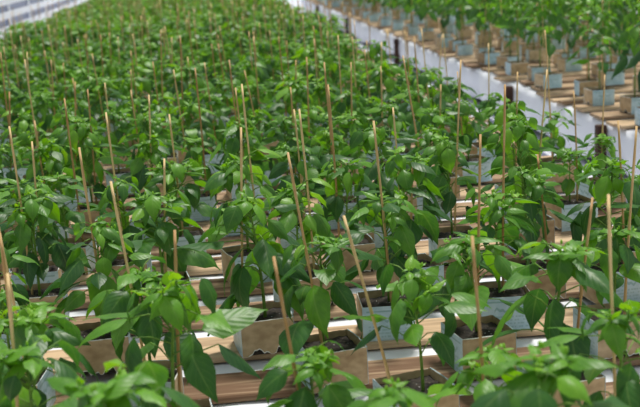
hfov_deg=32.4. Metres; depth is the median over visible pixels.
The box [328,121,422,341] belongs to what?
plant
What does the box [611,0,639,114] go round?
plant
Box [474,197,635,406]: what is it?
plant
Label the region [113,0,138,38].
plant
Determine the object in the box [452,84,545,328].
plant
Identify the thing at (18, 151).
plant
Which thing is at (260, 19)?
plant
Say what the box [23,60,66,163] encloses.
plant
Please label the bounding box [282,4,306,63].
plant
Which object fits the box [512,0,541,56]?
plant
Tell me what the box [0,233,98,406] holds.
plant
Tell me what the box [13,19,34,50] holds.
plant
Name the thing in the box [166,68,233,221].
plant
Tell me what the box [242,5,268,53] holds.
plant
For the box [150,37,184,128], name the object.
plant
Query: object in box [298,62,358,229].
plant
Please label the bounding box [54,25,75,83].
plant
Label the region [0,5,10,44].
plant
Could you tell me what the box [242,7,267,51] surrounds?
plant
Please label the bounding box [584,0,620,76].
plant
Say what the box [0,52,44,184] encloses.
plant
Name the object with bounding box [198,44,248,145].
plant
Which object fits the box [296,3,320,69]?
plant
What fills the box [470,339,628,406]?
plant
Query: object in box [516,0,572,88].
plant
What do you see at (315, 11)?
plant
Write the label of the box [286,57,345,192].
plant
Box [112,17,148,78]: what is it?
plant
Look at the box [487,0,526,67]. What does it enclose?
plant
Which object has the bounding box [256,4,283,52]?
plant
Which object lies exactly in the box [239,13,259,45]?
plant
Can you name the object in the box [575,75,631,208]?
plant
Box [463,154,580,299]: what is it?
plant
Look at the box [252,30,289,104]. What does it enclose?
plant
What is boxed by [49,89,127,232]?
plant
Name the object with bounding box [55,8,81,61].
plant
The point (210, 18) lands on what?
plant
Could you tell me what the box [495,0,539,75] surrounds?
plant
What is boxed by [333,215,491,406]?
plant
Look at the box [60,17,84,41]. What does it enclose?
plant
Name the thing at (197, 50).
plant
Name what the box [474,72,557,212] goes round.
plant
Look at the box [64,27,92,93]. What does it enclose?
plant
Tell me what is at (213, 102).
plant
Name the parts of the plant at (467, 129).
stem, carton pot, printed panel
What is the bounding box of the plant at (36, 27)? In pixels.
[32,9,49,58]
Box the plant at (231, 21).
[216,3,242,46]
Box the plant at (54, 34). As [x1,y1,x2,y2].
[44,3,64,49]
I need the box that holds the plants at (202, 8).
[5,0,636,50]
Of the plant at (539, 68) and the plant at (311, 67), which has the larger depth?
the plant at (539, 68)
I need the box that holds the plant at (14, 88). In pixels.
[0,47,22,155]
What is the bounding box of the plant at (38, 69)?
[20,36,51,117]
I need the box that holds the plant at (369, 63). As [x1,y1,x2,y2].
[345,40,396,127]
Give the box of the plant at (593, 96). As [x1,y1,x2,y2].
[571,0,622,105]
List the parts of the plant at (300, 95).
stem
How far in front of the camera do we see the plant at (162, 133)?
3.17 m
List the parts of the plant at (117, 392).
stem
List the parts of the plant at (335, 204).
stem, carton pot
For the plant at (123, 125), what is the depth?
3.33 m
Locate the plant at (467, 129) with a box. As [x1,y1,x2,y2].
[444,71,493,182]
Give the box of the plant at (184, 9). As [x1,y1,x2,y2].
[179,9,202,56]
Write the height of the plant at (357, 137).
0.334 m
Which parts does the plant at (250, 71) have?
stem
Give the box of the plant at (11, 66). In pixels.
[0,45,31,115]
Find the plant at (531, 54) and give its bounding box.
[515,0,547,61]
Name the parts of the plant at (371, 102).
printed panel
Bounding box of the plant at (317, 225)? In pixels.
[244,109,335,312]
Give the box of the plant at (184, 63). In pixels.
[174,18,204,101]
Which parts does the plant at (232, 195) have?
carton pot, printed panel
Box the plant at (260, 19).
[253,12,269,51]
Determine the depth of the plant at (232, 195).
3.20 m
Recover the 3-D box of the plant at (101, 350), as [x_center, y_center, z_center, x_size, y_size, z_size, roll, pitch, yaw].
[-0.377,0.090,1.929,0.160,0.391,0.220,6,16,35]
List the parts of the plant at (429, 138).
carton pot, stem, printed panel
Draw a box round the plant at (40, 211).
[0,126,91,326]
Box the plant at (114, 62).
[101,37,127,101]
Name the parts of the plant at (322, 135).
stem, carton pot, printed panel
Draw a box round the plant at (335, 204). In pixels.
[315,84,387,271]
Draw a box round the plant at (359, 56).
[358,22,375,82]
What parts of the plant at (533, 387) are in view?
stem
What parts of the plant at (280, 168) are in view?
stem, printed panel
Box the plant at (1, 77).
[0,71,25,132]
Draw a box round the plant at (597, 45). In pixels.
[588,2,607,46]
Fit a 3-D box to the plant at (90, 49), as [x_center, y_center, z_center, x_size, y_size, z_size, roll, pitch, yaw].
[-1.278,-0.823,5.998,0.195,0.429,0.206,0,13,14]
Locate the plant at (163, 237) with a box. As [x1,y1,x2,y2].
[110,158,219,317]
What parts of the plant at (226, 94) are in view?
stem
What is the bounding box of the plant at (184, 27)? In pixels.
[182,13,205,40]
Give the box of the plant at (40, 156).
[14,121,85,250]
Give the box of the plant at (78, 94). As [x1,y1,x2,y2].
[43,63,91,143]
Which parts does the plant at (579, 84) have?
printed panel, carton pot, stem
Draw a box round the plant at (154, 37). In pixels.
[139,9,168,78]
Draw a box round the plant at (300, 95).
[259,60,336,168]
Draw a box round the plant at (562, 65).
[548,0,585,71]
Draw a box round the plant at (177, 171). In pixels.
[143,114,220,252]
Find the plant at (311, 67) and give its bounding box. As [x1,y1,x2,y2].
[287,26,335,132]
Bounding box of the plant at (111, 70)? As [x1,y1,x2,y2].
[96,32,126,120]
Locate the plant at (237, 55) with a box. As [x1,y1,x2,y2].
[224,11,252,79]
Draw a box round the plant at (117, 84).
[97,35,122,139]
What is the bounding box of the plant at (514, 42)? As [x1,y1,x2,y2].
[490,0,523,51]
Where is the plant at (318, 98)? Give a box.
[306,39,355,151]
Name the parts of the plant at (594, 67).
carton pot, printed panel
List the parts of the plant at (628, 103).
carton pot, stem, printed panel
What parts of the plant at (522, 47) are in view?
carton pot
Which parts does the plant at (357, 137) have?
carton pot, stem, printed panel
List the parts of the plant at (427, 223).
stem, carton pot, printed panel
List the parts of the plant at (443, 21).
carton pot, printed panel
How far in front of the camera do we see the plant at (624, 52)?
4.96 m
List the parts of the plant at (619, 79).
carton pot, stem, printed panel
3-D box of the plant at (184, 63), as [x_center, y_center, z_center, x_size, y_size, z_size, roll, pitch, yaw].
[-0.597,-0.633,5.023,0.156,0.428,0.188,8,17,39]
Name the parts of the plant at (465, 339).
printed panel, stem, carton pot, printed panel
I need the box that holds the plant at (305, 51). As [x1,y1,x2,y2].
[282,15,325,112]
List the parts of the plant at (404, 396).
stem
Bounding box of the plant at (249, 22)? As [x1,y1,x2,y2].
[237,0,260,44]
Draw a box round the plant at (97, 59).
[77,36,117,95]
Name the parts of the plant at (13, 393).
stem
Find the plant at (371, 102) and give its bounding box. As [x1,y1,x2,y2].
[354,49,393,162]
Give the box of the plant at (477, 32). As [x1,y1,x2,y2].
[466,0,492,40]
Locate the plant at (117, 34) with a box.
[106,24,128,58]
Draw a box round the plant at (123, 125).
[78,83,139,195]
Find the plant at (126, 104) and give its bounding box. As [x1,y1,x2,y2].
[104,70,148,167]
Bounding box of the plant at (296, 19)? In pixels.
[291,0,315,31]
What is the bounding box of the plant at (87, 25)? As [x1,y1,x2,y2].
[78,14,97,42]
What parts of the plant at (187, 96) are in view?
carton pot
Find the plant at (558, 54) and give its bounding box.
[547,1,579,64]
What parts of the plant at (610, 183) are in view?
carton pot, stem, printed panel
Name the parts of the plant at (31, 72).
stem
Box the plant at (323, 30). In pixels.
[315,12,338,48]
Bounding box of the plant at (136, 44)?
[123,16,147,60]
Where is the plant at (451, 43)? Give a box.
[436,0,474,50]
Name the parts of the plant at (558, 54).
stem, carton pot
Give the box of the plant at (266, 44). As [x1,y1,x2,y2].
[256,7,279,93]
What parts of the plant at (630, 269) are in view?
printed panel, carton pot, stem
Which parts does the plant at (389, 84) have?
stem, printed panel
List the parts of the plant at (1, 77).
printed panel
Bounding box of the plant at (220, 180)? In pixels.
[202,84,282,283]
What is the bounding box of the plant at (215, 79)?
[205,44,235,127]
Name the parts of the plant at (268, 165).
stem, carton pot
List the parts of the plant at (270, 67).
stem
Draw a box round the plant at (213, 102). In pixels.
[184,62,229,173]
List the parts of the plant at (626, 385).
stem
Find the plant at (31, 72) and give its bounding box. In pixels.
[9,30,43,121]
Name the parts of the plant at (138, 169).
printed panel, carton pot, stem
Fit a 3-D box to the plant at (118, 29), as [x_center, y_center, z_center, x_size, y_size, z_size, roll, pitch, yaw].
[-1.281,-1.056,6.998,0.201,0.432,0.212,6,16,35]
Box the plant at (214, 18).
[201,6,221,40]
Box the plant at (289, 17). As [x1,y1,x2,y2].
[285,10,304,44]
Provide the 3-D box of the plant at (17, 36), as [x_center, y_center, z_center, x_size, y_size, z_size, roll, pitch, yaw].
[-1.816,-0.963,6.754,0.196,0.417,0.164,6,16,34]
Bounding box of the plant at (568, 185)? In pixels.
[544,91,597,231]
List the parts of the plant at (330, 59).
stem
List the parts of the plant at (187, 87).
stem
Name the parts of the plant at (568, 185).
stem, carton pot, printed panel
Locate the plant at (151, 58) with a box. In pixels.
[127,16,158,98]
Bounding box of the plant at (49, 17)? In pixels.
[49,17,72,55]
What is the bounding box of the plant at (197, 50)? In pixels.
[182,22,208,92]
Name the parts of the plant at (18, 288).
printed panel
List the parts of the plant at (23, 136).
stem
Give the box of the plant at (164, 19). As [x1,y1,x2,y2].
[153,7,172,33]
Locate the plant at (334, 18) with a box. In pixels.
[321,0,348,38]
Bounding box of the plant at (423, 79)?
[401,29,463,147]
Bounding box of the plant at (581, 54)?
[569,1,596,57]
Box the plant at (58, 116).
[43,82,99,210]
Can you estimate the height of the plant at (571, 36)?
0.476 m
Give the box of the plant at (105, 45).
[90,24,126,77]
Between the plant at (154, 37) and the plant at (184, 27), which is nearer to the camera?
the plant at (154, 37)
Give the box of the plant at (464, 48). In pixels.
[442,0,475,55]
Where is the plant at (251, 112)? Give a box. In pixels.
[235,70,288,183]
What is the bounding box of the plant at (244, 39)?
[226,16,256,66]
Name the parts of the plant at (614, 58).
carton pot, printed panel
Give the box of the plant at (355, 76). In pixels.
[323,36,375,142]
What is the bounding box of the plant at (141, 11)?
[131,11,156,57]
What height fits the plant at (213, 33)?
0.361 m
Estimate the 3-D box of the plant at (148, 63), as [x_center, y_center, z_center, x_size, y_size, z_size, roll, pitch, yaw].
[-0.818,-0.571,5.021,0.190,0.331,0.199,-4,13,-5]
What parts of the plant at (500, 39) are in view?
carton pot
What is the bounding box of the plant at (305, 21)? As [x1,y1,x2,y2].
[297,6,318,36]
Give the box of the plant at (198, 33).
[178,20,210,57]
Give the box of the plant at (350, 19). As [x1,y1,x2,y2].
[339,19,363,82]
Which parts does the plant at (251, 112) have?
stem, printed panel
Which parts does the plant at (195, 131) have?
carton pot, stem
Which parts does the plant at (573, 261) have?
stem, carton pot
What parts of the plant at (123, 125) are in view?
stem, carton pot, printed panel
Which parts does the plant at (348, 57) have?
stem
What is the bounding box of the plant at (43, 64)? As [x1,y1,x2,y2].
[31,30,65,104]
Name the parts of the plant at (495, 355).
stem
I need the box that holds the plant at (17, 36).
[8,13,34,73]
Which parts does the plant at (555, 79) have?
stem, carton pot, printed panel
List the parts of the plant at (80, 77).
stem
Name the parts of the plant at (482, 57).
carton pot, stem, printed panel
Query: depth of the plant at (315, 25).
6.31 m
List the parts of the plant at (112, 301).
stem, printed panel, carton pot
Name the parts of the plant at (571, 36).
printed panel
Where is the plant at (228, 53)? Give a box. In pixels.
[205,36,238,100]
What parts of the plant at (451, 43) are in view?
carton pot, printed panel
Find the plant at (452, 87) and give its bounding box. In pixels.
[438,33,481,141]
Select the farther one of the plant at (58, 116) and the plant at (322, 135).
the plant at (58, 116)
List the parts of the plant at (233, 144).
stem, printed panel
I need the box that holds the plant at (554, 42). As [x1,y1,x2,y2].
[545,1,573,49]
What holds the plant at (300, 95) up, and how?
on the slatted bench at (235, 387)
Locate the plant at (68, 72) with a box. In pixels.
[43,25,77,126]
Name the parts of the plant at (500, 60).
stem, carton pot, printed panel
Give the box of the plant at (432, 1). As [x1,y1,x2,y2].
[428,0,450,42]
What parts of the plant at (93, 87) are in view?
stem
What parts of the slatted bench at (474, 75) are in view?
leg, leg, leg, leg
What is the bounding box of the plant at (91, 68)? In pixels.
[75,39,110,92]
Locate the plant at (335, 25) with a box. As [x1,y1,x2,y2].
[324,3,343,45]
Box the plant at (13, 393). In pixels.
[0,273,88,406]
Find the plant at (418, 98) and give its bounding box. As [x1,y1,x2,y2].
[391,36,437,167]
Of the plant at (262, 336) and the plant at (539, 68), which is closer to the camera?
the plant at (262, 336)
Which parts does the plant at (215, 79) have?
printed panel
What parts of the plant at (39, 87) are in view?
carton pot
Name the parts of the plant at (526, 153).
stem, carton pot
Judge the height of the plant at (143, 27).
0.329 m
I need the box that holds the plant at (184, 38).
[167,29,190,60]
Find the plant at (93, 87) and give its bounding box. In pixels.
[69,53,123,156]
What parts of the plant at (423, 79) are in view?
stem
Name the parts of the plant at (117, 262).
stem, carton pot, printed panel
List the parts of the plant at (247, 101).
stem, carton pot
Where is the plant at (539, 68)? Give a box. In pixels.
[524,0,556,80]
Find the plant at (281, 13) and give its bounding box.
[275,13,300,85]
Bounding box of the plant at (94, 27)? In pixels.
[87,8,104,39]
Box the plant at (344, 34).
[329,1,358,54]
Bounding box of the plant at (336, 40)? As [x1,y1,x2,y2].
[328,2,348,85]
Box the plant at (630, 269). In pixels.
[555,126,639,359]
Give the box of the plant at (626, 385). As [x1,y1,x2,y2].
[538,194,639,406]
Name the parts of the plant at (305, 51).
stem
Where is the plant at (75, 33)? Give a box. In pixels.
[67,8,94,51]
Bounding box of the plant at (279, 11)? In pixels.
[269,7,287,30]
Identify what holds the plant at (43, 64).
on the slatted bench at (235, 387)
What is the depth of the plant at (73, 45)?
6.57 m
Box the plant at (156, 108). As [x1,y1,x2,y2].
[134,61,188,176]
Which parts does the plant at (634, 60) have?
printed panel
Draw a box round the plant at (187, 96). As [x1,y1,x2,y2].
[167,37,204,162]
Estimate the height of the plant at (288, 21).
0.355 m
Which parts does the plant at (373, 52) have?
stem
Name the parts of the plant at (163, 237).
stem, carton pot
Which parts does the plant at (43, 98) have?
stem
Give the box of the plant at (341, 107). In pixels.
[324,35,372,175]
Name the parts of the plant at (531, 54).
printed panel, stem, carton pot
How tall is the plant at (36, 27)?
0.408 m
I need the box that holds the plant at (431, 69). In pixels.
[421,35,445,126]
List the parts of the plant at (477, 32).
carton pot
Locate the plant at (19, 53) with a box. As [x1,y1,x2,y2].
[6,38,41,97]
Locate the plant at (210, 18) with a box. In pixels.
[204,18,223,70]
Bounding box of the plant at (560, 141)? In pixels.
[539,30,586,182]
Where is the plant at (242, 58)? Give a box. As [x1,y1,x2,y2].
[231,36,271,117]
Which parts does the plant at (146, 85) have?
stem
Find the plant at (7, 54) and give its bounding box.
[0,48,15,79]
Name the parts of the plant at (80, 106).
carton pot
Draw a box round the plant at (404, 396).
[347,377,437,406]
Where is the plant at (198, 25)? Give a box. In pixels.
[187,9,206,55]
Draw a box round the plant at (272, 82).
[264,41,295,127]
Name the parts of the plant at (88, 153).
stem, carton pot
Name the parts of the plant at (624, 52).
carton pot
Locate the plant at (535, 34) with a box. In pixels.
[520,0,537,42]
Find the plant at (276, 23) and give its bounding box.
[265,0,280,52]
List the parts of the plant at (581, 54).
carton pot, printed panel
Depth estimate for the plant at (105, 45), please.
5.77 m
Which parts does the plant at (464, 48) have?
stem, carton pot, printed panel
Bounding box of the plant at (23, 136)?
[7,59,55,196]
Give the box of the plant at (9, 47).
[1,17,28,66]
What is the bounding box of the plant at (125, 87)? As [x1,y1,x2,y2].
[107,51,153,144]
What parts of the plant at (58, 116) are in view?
stem, printed panel, carton pot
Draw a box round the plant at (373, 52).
[359,29,399,101]
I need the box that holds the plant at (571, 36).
[564,0,577,38]
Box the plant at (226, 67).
[203,26,236,111]
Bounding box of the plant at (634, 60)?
[623,2,639,125]
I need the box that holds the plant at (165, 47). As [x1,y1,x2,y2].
[151,31,179,85]
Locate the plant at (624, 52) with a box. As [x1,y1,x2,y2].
[619,2,639,90]
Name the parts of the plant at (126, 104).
stem, carton pot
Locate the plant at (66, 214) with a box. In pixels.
[37,98,108,274]
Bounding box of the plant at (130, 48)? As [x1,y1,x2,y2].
[120,24,145,62]
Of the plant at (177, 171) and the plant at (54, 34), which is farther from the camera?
the plant at (54, 34)
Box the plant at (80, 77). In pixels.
[61,34,101,106]
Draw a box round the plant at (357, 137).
[321,107,419,247]
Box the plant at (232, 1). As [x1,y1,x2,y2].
[223,1,244,51]
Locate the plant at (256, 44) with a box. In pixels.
[246,23,276,63]
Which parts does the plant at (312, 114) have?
stem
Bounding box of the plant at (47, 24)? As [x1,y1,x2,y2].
[39,24,53,75]
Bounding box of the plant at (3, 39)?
[0,20,16,72]
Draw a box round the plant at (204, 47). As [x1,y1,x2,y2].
[199,13,229,81]
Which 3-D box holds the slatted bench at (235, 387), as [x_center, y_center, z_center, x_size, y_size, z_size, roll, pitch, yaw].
[-1.049,-1.054,8.390,2.620,0.220,15.900,-4,13,-5]
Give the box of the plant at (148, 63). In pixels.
[122,42,157,111]
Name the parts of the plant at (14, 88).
printed panel, stem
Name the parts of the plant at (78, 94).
stem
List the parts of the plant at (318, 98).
stem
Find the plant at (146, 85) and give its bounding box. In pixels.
[118,34,156,122]
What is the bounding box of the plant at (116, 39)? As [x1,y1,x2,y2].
[94,21,129,59]
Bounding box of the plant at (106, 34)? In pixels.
[100,17,111,40]
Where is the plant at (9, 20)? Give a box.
[1,20,19,79]
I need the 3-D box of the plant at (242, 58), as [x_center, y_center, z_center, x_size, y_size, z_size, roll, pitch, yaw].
[-0.290,-0.526,4.638,0.162,0.362,0.194,4,15,28]
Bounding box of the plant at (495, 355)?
[427,236,521,406]
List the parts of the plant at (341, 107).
carton pot, stem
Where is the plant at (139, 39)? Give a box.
[127,3,146,54]
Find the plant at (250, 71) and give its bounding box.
[231,31,272,134]
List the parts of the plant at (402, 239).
carton pot, stem, printed panel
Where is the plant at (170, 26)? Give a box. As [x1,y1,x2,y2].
[158,13,182,60]
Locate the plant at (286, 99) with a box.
[261,36,314,141]
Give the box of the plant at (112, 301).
[86,181,201,406]
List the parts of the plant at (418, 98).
stem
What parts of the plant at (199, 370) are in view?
stem, carton pot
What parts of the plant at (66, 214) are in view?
stem, carton pot, printed panel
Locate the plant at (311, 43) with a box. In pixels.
[301,22,330,69]
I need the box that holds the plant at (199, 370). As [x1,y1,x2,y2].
[78,230,267,406]
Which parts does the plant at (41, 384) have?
stem, printed panel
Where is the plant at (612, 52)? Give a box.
[604,0,634,61]
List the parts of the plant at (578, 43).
carton pot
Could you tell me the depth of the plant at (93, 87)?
3.99 m
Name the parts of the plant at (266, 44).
stem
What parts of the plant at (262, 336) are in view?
printed panel, stem, carton pot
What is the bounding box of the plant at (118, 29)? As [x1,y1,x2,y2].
[103,5,132,53]
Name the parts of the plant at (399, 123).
stem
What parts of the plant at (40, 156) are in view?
printed panel, stem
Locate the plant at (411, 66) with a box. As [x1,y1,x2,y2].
[398,30,423,107]
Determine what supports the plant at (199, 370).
on the slatted bench at (235, 387)
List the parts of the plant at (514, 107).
printed panel, stem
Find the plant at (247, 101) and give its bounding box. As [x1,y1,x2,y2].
[232,37,284,154]
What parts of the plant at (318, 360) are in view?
stem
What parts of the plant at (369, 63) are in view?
carton pot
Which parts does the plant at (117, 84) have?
printed panel, stem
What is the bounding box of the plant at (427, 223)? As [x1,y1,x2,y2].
[367,145,454,285]
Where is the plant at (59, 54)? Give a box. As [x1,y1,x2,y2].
[46,29,72,88]
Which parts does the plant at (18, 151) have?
stem, carton pot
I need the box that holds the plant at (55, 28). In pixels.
[45,13,71,59]
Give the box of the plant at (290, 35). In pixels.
[282,0,298,44]
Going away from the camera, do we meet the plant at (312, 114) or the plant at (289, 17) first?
the plant at (312, 114)
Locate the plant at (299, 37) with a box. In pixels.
[291,0,311,74]
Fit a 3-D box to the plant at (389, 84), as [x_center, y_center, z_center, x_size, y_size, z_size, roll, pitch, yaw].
[0.241,-0.377,3.851,0.220,0.373,0.231,-8,14,-20]
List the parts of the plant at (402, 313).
printed panel, stem, carton pot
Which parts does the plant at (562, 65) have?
stem, carton pot, printed panel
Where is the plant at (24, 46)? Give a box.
[19,25,38,89]
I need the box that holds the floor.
[285,0,639,188]
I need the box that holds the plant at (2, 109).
[0,106,5,135]
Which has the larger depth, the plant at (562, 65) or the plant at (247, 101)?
the plant at (562, 65)
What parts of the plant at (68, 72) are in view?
stem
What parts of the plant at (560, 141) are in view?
stem, carton pot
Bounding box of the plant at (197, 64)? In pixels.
[172,35,207,122]
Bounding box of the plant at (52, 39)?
[42,18,68,78]
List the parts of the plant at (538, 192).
stem, carton pot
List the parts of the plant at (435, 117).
stem, carton pot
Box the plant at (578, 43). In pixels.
[564,0,593,51]
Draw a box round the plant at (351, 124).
[320,62,386,199]
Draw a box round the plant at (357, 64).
[338,20,371,93]
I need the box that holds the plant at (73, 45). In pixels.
[69,11,90,60]
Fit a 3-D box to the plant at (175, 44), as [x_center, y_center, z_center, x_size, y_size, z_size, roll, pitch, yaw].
[-0.817,-0.856,6.041,0.208,0.427,0.190,3,14,23]
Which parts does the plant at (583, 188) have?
printed panel, stem, carton pot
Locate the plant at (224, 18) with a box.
[216,0,234,33]
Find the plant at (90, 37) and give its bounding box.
[83,23,106,70]
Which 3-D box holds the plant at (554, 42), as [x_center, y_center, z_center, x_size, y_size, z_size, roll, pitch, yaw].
[1.496,-1.211,7.012,0.229,0.446,0.229,9,18,42]
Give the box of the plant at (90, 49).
[67,13,104,87]
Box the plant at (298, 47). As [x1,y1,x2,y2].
[274,12,304,78]
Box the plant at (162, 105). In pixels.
[134,30,177,153]
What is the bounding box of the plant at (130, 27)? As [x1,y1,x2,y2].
[112,19,138,59]
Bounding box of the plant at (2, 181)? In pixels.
[0,179,18,274]
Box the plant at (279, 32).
[269,19,286,53]
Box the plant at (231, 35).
[226,9,252,68]
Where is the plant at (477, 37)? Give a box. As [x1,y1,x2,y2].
[472,0,491,44]
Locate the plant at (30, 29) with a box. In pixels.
[16,14,41,68]
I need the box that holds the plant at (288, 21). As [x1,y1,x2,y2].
[272,6,290,37]
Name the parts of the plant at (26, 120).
printed panel, stem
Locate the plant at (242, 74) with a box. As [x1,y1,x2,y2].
[232,31,260,102]
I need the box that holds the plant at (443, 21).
[425,0,454,47]
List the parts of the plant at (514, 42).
carton pot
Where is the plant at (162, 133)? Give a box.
[104,90,188,204]
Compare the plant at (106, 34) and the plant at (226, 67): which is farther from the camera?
the plant at (106, 34)
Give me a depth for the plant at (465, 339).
1.81 m
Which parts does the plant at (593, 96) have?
carton pot, stem, printed panel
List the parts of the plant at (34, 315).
stem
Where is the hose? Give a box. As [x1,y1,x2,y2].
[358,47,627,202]
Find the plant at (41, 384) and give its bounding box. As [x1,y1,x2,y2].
[0,230,90,406]
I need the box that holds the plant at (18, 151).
[0,92,39,233]
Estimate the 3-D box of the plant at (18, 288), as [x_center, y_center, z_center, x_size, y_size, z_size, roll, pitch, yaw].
[-0.597,0.086,1.944,0.178,0.415,0.165,-4,13,-5]
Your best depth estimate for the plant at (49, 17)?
6.76 m
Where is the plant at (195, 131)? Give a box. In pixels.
[166,69,218,186]
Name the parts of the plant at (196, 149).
carton pot, stem, printed panel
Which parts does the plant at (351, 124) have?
stem, printed panel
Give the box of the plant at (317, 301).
[276,152,383,393]
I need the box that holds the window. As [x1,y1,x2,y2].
[0,0,74,27]
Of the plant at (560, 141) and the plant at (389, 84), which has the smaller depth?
the plant at (560, 141)
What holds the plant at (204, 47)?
on the slatted bench at (235, 387)
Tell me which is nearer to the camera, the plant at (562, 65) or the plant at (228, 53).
the plant at (228, 53)
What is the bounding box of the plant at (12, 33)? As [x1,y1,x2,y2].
[4,20,19,52]
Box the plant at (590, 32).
[580,10,595,40]
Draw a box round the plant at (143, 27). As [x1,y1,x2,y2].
[132,17,155,53]
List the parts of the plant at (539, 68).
carton pot, stem, printed panel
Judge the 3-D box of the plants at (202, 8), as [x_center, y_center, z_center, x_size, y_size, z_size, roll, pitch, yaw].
[0.114,-1.602,8.777,5.164,0.554,14.123,-4,13,-5]
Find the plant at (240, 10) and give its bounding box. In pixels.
[234,0,253,48]
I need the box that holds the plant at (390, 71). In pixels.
[382,32,409,117]
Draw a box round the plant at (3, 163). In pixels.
[0,136,17,187]
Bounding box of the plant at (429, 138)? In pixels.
[400,55,473,219]
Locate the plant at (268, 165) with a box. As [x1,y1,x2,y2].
[244,87,323,213]
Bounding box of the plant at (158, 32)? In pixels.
[149,17,167,57]
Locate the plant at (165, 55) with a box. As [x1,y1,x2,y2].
[152,29,184,103]
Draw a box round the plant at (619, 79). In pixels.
[592,0,628,85]
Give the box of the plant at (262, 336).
[172,127,310,357]
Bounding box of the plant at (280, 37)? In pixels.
[267,20,301,79]
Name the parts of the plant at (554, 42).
printed panel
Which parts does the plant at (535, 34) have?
printed panel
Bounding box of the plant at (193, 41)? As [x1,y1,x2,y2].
[177,11,208,77]
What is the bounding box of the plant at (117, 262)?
[81,112,161,286]
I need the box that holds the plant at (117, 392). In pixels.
[45,359,199,406]
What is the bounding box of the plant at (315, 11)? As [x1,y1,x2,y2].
[304,5,327,33]
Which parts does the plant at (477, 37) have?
carton pot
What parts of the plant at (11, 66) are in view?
stem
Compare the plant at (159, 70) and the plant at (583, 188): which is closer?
the plant at (583, 188)
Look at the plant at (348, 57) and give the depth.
5.09 m
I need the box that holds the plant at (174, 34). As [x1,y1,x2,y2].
[167,28,183,61]
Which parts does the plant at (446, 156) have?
printed panel, stem, carton pot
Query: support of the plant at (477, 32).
on the slatted bench at (474, 75)
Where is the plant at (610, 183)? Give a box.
[565,120,639,303]
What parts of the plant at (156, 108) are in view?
carton pot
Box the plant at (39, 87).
[29,50,62,138]
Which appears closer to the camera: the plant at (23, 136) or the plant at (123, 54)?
the plant at (23, 136)
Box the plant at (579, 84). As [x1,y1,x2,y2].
[564,0,617,95]
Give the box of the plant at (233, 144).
[206,88,268,235]
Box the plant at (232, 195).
[216,60,263,200]
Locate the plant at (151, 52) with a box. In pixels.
[138,21,163,87]
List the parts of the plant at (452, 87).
carton pot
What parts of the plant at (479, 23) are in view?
carton pot, printed panel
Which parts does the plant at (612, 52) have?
printed panel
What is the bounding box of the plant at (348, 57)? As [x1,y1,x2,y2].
[322,12,363,89]
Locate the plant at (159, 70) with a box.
[150,26,181,116]
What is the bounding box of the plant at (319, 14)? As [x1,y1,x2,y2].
[312,3,329,38]
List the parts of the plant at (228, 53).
stem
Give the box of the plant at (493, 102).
[469,43,505,165]
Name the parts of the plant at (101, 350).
carton pot, stem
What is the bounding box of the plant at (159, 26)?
[150,0,169,59]
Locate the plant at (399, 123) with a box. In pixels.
[365,66,410,186]
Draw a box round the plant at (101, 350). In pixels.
[40,147,152,377]
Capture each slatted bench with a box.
[0,2,639,406]
[301,0,639,176]
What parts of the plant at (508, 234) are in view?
stem, carton pot, printed panel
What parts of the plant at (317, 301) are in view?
printed panel, stem, carton pot, printed panel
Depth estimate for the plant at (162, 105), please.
3.98 m
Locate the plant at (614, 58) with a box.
[608,0,637,67]
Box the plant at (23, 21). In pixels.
[20,21,46,77]
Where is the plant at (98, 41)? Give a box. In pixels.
[82,21,100,62]
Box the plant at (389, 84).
[359,42,415,149]
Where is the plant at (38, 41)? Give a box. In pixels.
[31,23,57,88]
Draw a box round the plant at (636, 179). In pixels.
[602,171,639,257]
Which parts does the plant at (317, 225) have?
printed panel, stem, carton pot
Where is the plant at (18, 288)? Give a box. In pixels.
[0,246,37,358]
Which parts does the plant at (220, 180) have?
stem, carton pot, printed panel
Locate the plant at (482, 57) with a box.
[462,0,508,64]
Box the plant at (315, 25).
[304,0,333,49]
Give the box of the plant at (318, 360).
[255,256,372,406]
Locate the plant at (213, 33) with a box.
[205,18,235,65]
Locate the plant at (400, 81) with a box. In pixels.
[394,32,430,132]
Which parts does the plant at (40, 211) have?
stem, carton pot, printed panel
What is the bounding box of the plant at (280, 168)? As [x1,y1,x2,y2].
[264,109,326,251]
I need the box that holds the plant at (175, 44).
[155,8,189,63]
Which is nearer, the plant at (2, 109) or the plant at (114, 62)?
the plant at (2, 109)
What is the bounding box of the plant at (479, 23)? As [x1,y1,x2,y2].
[468,0,503,58]
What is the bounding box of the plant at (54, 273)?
[0,141,61,284]
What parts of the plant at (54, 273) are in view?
stem, printed panel, carton pot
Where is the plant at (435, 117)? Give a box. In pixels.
[398,84,462,199]
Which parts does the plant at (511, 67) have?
printed panel, carton pot, stem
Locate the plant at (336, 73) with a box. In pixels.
[310,15,345,107]
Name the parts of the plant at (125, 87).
stem, carton pot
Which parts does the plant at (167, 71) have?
stem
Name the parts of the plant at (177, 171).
stem, carton pot, printed panel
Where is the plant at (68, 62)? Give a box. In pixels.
[57,42,83,86]
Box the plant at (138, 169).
[117,95,184,238]
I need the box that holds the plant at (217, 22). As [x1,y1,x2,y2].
[201,7,223,54]
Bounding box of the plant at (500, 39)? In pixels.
[489,0,520,47]
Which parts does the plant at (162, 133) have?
stem, carton pot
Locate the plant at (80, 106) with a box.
[59,78,104,180]
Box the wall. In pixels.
[0,0,88,37]
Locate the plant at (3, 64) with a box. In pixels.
[0,60,16,107]
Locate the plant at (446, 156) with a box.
[413,60,485,265]
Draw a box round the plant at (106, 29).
[97,4,111,38]
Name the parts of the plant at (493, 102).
carton pot, printed panel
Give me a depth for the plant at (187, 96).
3.79 m
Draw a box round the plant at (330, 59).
[312,31,352,120]
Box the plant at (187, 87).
[153,57,220,134]
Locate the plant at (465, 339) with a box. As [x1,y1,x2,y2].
[406,134,543,373]
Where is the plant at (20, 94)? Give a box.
[0,52,48,159]
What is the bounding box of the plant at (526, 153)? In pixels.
[481,69,573,250]
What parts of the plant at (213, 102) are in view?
stem, printed panel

